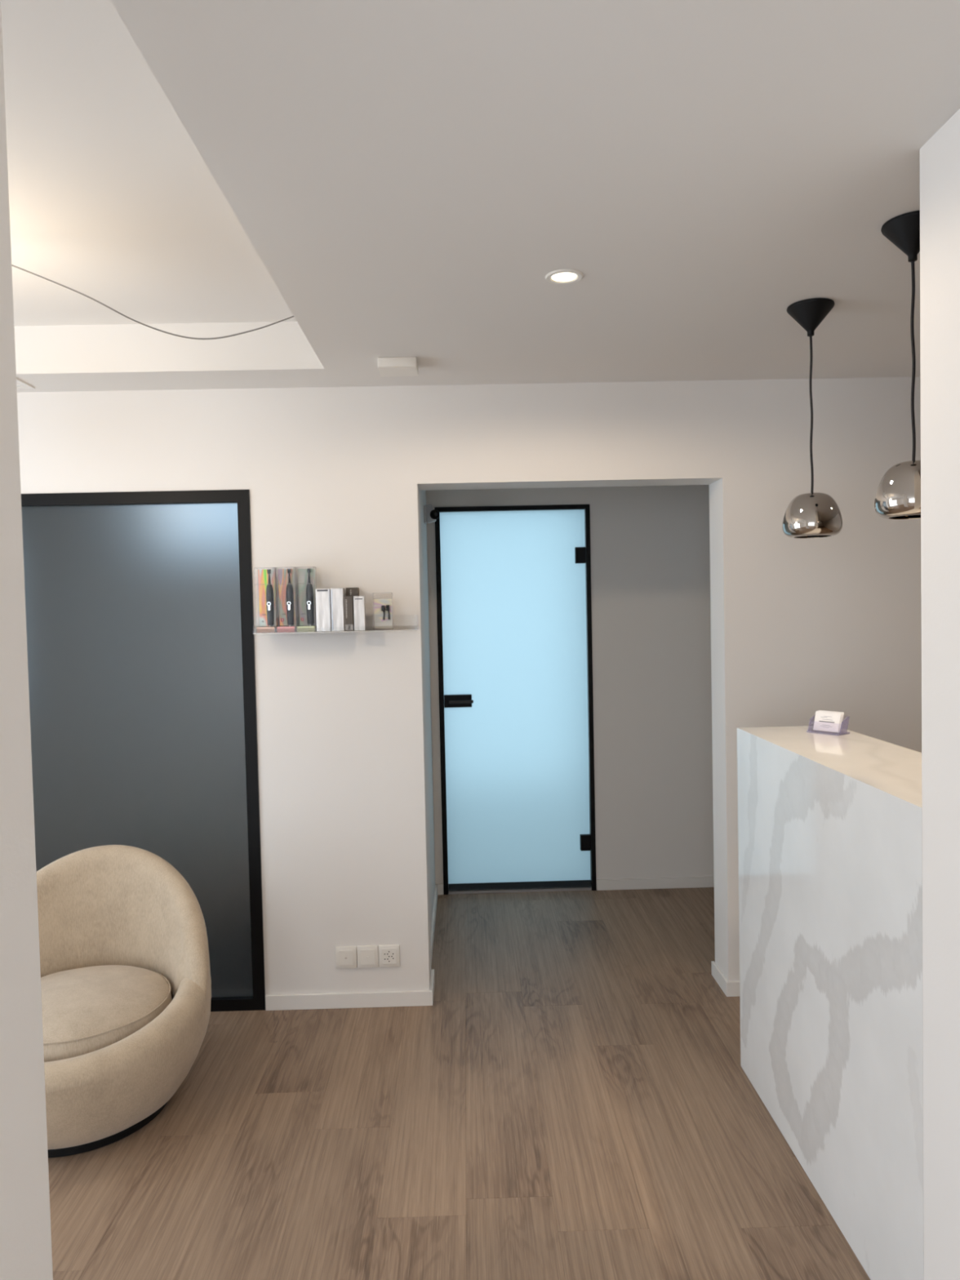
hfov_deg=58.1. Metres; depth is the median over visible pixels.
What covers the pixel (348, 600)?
carton
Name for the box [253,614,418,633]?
shelf
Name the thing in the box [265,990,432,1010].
baseboard
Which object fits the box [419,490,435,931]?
wall
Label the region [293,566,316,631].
box
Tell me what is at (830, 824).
reception desk
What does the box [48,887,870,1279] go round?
floor
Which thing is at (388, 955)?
wall socket
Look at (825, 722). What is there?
business card
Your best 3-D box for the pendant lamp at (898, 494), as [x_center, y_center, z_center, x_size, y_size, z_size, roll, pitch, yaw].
[0.997,-0.620,1.988,0.166,0.671,0.166,-1,2,-1]
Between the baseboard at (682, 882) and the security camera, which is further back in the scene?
the baseboard at (682, 882)
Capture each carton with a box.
[315,588,331,631]
[330,587,345,631]
[343,595,354,631]
[345,587,359,595]
[353,595,365,631]
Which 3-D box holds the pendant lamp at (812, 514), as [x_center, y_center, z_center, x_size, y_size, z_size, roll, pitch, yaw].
[0.970,-0.639,2.528,0.166,0.671,0.166,-1,2,-1]
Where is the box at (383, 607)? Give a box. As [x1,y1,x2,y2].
[372,592,393,630]
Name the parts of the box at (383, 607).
printed panel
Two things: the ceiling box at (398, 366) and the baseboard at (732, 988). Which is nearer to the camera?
the ceiling box at (398, 366)
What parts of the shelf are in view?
plate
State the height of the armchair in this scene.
0.752 m
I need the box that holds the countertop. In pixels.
[737,725,921,807]
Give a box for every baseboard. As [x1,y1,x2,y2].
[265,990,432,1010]
[429,884,437,1003]
[437,883,443,894]
[596,875,714,890]
[711,960,728,995]
[725,981,739,996]
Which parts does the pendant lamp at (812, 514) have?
cord, lamp shade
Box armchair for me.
[36,844,211,1157]
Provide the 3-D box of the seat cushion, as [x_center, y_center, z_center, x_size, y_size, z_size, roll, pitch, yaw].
[-1.254,1.175,2.704,0.550,0.201,0.528,-1,2,-6]
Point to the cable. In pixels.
(12, 265)
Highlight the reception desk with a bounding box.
[737,725,924,1279]
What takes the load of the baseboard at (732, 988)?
attached to the wall at (335, 477)
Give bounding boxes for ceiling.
[0,0,959,392]
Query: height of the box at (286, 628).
0.021 m
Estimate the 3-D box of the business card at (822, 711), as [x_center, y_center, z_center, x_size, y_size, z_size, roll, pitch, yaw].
[1.091,0.254,2.694,0.017,0.059,0.085,-3,3,-37]
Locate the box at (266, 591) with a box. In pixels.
[253,567,278,632]
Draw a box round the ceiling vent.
[16,377,35,389]
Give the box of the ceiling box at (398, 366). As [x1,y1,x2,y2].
[377,356,417,376]
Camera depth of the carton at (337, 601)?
3.23 m
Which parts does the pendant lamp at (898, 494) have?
lamp shade, cord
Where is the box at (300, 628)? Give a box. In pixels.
[297,626,316,631]
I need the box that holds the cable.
[11,264,293,339]
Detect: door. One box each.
[21,489,265,1011]
[434,504,596,894]
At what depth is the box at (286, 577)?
3.28 m
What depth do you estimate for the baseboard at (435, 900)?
4.04 m
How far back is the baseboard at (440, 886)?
4.70 m
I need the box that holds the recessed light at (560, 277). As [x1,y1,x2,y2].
[545,268,582,284]
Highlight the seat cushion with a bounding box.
[40,964,172,1062]
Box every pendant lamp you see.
[782,297,842,537]
[874,210,920,519]
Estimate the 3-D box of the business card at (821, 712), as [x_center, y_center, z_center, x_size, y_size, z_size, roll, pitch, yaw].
[1.085,0.255,2.691,0.017,0.057,0.085,-3,3,-37]
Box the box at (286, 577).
[274,566,297,632]
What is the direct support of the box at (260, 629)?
on the box at (266, 591)
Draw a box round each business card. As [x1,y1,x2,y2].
[813,711,840,732]
[821,711,842,732]
[822,711,844,732]
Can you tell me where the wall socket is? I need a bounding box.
[335,944,399,968]
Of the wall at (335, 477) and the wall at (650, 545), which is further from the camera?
the wall at (650, 545)
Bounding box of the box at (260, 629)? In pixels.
[256,626,276,632]
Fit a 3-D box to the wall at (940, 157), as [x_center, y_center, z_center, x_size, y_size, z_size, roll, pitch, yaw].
[0.969,0.335,-0.335,0.129,2.412,4.072,-1,2,-1]
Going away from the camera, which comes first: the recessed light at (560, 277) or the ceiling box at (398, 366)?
the recessed light at (560, 277)
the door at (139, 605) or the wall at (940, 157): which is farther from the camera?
the door at (139, 605)
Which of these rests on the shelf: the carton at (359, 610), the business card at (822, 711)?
the carton at (359, 610)
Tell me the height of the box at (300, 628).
0.021 m
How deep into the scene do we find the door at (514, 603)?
4.71 m
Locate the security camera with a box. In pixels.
[423,503,439,524]
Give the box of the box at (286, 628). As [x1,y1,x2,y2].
[276,626,297,632]
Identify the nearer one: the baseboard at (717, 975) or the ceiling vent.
the ceiling vent
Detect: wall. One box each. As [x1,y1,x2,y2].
[0,0,53,1279]
[17,377,921,995]
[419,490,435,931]
[426,484,714,893]
[919,108,959,1279]
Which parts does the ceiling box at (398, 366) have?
lid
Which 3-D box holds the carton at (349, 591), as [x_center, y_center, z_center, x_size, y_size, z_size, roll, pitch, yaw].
[-0.486,-0.118,3.309,0.046,0.163,0.049,-1,2,-1]
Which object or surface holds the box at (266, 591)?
on the shelf
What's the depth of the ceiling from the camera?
1.82 m
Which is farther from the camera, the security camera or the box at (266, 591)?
the security camera
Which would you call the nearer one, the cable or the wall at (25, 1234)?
the wall at (25, 1234)
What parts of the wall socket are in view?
plate, plate, plate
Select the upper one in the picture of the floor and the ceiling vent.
the ceiling vent
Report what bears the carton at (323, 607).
on the shelf
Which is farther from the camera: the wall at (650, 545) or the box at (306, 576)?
the wall at (650, 545)
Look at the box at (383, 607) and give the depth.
3.27 m

